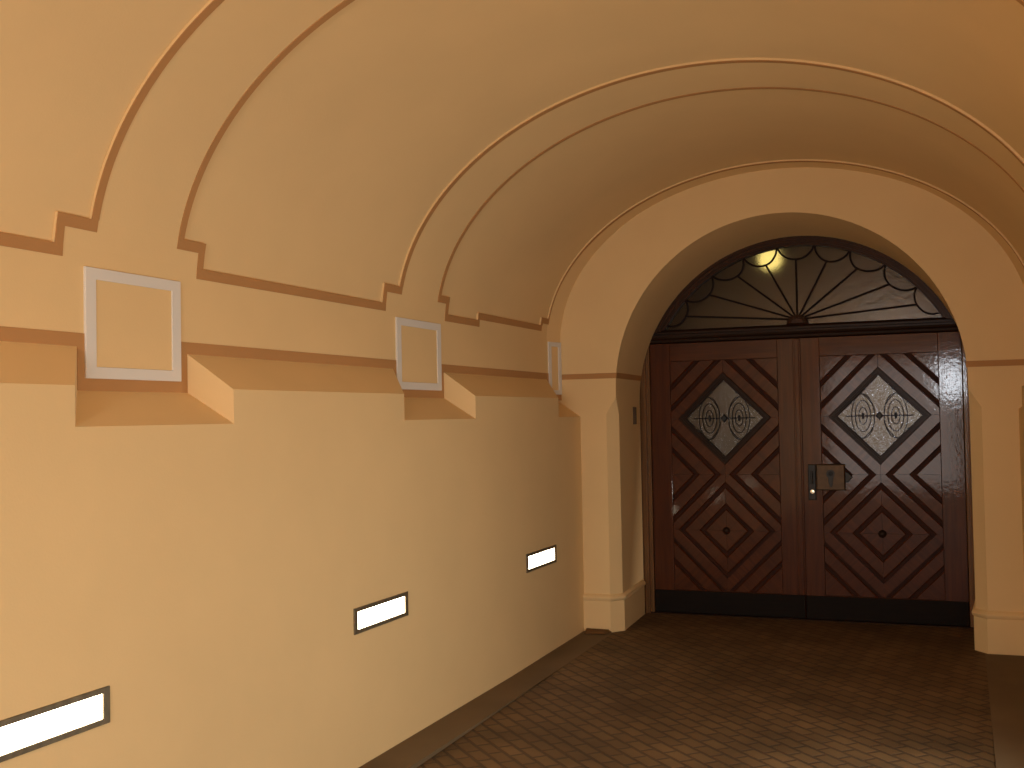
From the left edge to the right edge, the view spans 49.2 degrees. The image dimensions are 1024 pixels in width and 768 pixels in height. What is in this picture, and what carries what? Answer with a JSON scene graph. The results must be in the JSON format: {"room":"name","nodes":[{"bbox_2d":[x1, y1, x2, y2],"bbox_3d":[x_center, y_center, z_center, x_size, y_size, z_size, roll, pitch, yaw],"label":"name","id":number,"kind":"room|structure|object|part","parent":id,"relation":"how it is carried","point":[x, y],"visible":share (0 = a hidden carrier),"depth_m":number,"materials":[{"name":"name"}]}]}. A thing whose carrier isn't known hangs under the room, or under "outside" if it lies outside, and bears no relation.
{"room":"vaulted entrance passageway","nodes":[
{"label":"vaulted entrance passageway","id":0,"kind":"room"},
{"bbox_2d":[0,341,583,767],"bbox_3d":[-1.934,0.910,2.906,0.489,2.126,12.000,-2,-2,22],"label":"wall","id":1,"kind":"structure","parent":0,"point":[204,556],"depth_m":4.61,"materials":[{"name":"paint"}]},
{"bbox_2d":[0,686,109,762],"bbox_3d":[-1.455,1.057,3.463,0.037,0.121,0.561,-2,-2,22],"label":"wall light","id":2,"kind":"object","parent":1,"relation":"attached to","point":[29,731],"visible":0.94,"depth_m":3.48,"materials":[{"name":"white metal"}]},
{"bbox_2d":[353,591,407,634],"bbox_3d":[-0.648,1.115,5.472,0.037,0.121,0.545,-2,-2,22],"label":"wall light","id":3,"kind":"object","parent":1,"relation":"attached to","point":[378,613],"visible":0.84,"depth_m":5.45,"materials":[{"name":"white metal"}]},
{"bbox_2d":[358,596,404,628],"bbox_3d":[-0.645,1.115,5.471,0.023,0.085,0.485,-2,-2,22],"label":"diffuser","id":4,"kind":"object","parent":3,"relation":"attached to","point":[378,613],"depth_m":5.45,"materials":[{"name":"white plastic"}]},
{"bbox_2d":[526,544,556,572],"bbox_3d":[0.188,1.175,7.551,0.037,0.121,0.574,-2,-2,22],"label":"wall light","id":5,"kind":"object","parent":1,"relation":"attached to","point":[546,556],"visible":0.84,"depth_m":7.53,"materials":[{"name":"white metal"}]},
{"bbox_2d":[529,548,554,568],"bbox_3d":[0.190,1.175,7.550,0.023,0.085,0.514,-2,-2,22],"label":"diffuser","id":6,"kind":"object","parent":5,"relation":"attached to","point":[543,557],"depth_m":7.54,"materials":[{"name":"white plastic"}]},
{"bbox_2d":[583,580,645,631],"bbox_3d":[0.772,1.767,8.676,0.409,0.394,0.813,-2,-2,22],"label":"baseboard","id":7,"kind":"structure","parent":1,"relation":"attached to","point":[612,612],"depth_m":8.32,"materials":[{"name":"paint"}]},
{"bbox_2d":[0,0,1023,400],"bbox_3d":[-0.375,-0.872,2.320,3.653,1.894,12.000,-2,-2,22],"label":"ceiling","id":8,"kind":"structure","parent":0,"point":[312,176],"depth_m":4.95,"materials":[{"name":"paint"}]},
{"bbox_2d":[83,266,180,381],"bbox_3d":[-1.401,-0.211,4.156,0.014,0.393,0.515,-2,-2,22],"label":"plaster panel","id":9,"kind":"object","parent":8,"relation":"attached to","point":[132,322],"visible":1,"depth_m":4.13,"materials":[{"name":"white paint"}]},
{"bbox_2d":[395,317,441,390],"bbox_3d":[-0.525,-0.163,6.335,0.014,0.393,0.556,-2,-2,22],"label":"plaster panel","id":10,"kind":"object","parent":8,"relation":"attached to","point":[418,343],"visible":0.91,"depth_m":6.32,"materials":[{"name":"white paint"}]},
{"bbox_2d":[548,342,561,394],"bbox_3d":[0.319,-0.117,8.389,0.050,0.393,0.182,-2,-2,22],"label":"plaster panel","id":11,"kind":"object","parent":8,"relation":"attached to","point":[554,348],"visible":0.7,"depth_m":8.39,"materials":[{"name":"white paint"}]},
{"bbox_2d":[359,568,1023,767],"bbox_3d":[0.477,1.866,4.181,3.200,0.300,16.200,-2,-2,22],"label":"floor","id":12,"kind":"structure","parent":0,"point":[665,690],"depth_m":6.26,"materials":[{"name":"tile"}]},
{"bbox_2d":[584,628,610,633],"bbox_3d":[0.624,1.822,8.243,0.201,0.022,0.113,-2,-2,22],"label":"wedge","id":13,"kind":"object","parent":12,"relation":"on","point":[588,630],"visible":1,"depth_m":8.24,"materials":[{"name":"brown wood"}]},
{"bbox_2d":[645,611,973,628],"bbox_3d":[2.274,1.838,8.665,2.524,0.056,0.150,-2,-2,22],"label":"threshold","id":14,"kind":"object","parent":12,"relation":"on","point":[645,611],"visible":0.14,"depth_m":8.58,"materials":[{"name":"brown stone"}]},
{"bbox_2d":[559,168,1023,611],"bbox_3d":[2.053,0.122,8.245,3.960,3.870,0.845,-2,-2,22],"label":"archway","id":15,"kind":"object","parent":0,"point":[613,311],"depth_m":8.03,"materials":[{"name":"paint"}]},
{"bbox_2d":[633,407,636,423],"bbox_3d":[0.965,0.251,8.862,0.038,0.135,0.028,-2,-2,22],"label":"metal plate","id":16,"kind":"object","parent":15,"relation":"attached to","point":[634,408],"visible":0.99,"depth_m":8.85,"materials":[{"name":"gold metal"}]},
{"bbox_2d":[650,338,806,617],"bbox_3d":[1.706,0.743,8.888,1.198,2.164,0.086,-2,-2,22],"label":"door","id":17,"kind":"structure","parent":15,"relation":"in","point":[726,416],"depth_m":8.87,"materials":[{"name":"brown wood"}]},
{"bbox_3d":[1.684,-0.265,8.934,0.856,0.146,0.059,-2,-2,22],"label":"rail","id":18,"kind":"part","parent":17,"relation":"part of","materials":[{"name":"brown wood"}]},
{"bbox_2d":[694,391,754,444],"bbox_3d":[1.688,0.273,8.902,0.490,0.432,0.016,-2,-2,22],"label":"grille","id":19,"kind":"object","parent":17,"relation":"attached to","point":[720,417],"depth_m":8.91,"materials":[{"name":"metal"}]},
{"bbox_3d":[1.693,0.273,8.916,0.632,0.632,0.005,-2,-2,22],"label":"glass pane","id":20,"kind":"part","parent":17,"relation":"part of","materials":[{"name":"white glass"}]},
{"bbox_3d":[1.695,1.161,8.852,0.060,0.060,0.029,-2,-2,22],"label":"knob","id":21,"kind":"part","parent":17,"relation":"part of","materials":[{"name":"brown wood"}]},
{"bbox_3d":[1.705,0.725,8.911,0.856,1.836,0.024,-2,-2,22],"label":"panel","id":22,"kind":"part","parent":17,"relation":"part of","materials":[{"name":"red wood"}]},
{"bbox_3d":[1.721,1.734,8.874,0.856,0.182,0.059,-2,-2,22],"label":"rail","id":23,"kind":"part","parent":17,"relation":"part of","materials":[{"name":"brown wood"}]},
{"bbox_3d":[1.711,1.734,8.841,1.183,0.176,0.016,-2,-2,22],"label":"kick plate","id":24,"kind":"part","parent":17,"relation":"part of","materials":[{"name":"black metal"}]},
{"bbox_2d":[562,359,1023,380],"bbox_3d":[2.047,-0.089,8.246,3.380,0.040,0.840,-2,-2,22],"label":"painted line","id":25,"kind":"structure","parent":15,"relation":"attached to","point":[1014,362],"depth_m":8.32,"materials":[{"name":"brown paint"}]},
{"bbox_2d":[654,236,952,332],"bbox_3d":[2.218,-0.799,8.727,2.292,0.704,0.126,-2,-2,22],"label":"window","id":26,"kind":"structure","parent":15,"relation":"in","point":[793,279],"depth_m":8.71,"materials":[{"name":"black glass"}]},
{"bbox_2d":[640,317,974,626],"bbox_3d":[2.248,0.685,8.688,2.564,2.304,0.156,-2,-2,22],"label":"door frame","id":27,"kind":"structure","parent":15,"relation":"attached to","point":[938,324],"depth_m":8.77,"materials":[{"name":"brown wood"}]},
{"bbox_2d":[800,331,969,625],"bbox_3d":[2.792,0.709,8.439,1.163,2.164,0.112,-2,-2,22],"label":"door","id":28,"kind":"structure","parent":15,"relation":"in","point":[883,420],"depth_m":8.43,"materials":[{"name":"brown wood"}]},
{"bbox_3d":[2.301,0.717,8.596,0.024,0.102,0.039,-2,-2,22],"label":"handle","id":29,"kind":"part","parent":28,"relation":"part of","materials":[{"name":"metal"}]},
{"bbox_3d":[2.312,0.756,8.620,0.058,0.274,0.018,-2,-2,22],"label":"handle plate","id":30,"kind":"part","parent":28,"relation":"part of","materials":[{"name":"metal"}]},
{"bbox_3d":[2.774,-0.298,8.496,0.856,0.146,0.059,-2,-2,22],"label":"rail","id":31,"kind":"part","parent":28,"relation":"part of","materials":[{"name":"brown wood"}]},
{"bbox_2d":[846,387,913,443],"bbox_3d":[2.778,0.239,8.465,0.490,0.432,0.016,-2,-2,22],"label":"grille","id":32,"kind":"object","parent":28,"relation":"attached to","point":[874,415],"depth_m":8.47,"materials":[{"name":"metal"}]},
{"bbox_3d":[2.784,0.240,8.479,0.632,0.632,0.005,-2,-2,22],"label":"glass pane","id":33,"kind":"part","parent":28,"relation":"part of","materials":[{"name":"white glass"}]},
{"bbox_3d":[2.785,1.128,8.415,0.060,0.060,0.029,-2,-2,22],"label":"knob","id":34,"kind":"part","parent":28,"relation":"part of","materials":[{"name":"brown wood"}]},
{"bbox_3d":[2.796,0.692,8.474,0.856,1.836,0.024,-2,-2,22],"label":"panel","id":35,"kind":"part","parent":28,"relation":"part of","materials":[{"name":"red wood"}]},
{"bbox_3d":[2.812,1.700,8.437,0.856,0.182,0.059,-2,-2,22],"label":"rail","id":36,"kind":"part","parent":28,"relation":"part of","materials":[{"name":"brown wood"}]},
{"bbox_3d":[2.807,1.700,8.402,1.159,0.176,0.016,-2,-2,22],"label":"kick plate","id":37,"kind":"part","parent":28,"relation":"part of","materials":[{"name":"black metal"}]},
{"bbox_2d":[799,338,968,567],"bbox_3d":[2.859,0.091,10.259,3.960,3.720,3.220,-2,-2,22],"label":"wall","id":38,"kind":"structure","parent":0,"point":[799,338],"depth_m":11.30,"materials":[{"name":"paint"}]},
{"bbox_2d":[1019,385,1023,562],"bbox_3d":[1.305,0.811,1.608,0.489,2.126,12.000,-2,-2,22],"label":"wall","id":39,"kind":"structure","parent":0,"point":[1021,409],"depth_m":7.06,"materials":[{"name":"paint"}]},
{"bbox_2d":[972,602,1023,655],"bbox_3d":[3.361,1.688,7.638,0.409,0.394,0.813,-2,-2,22],"label":"baseboard","id":40,"kind":"structure","parent":39,"relation":"attached to","point":[995,632],"depth_m":7.29,"materials":[{"name":"paint"}]}
]}

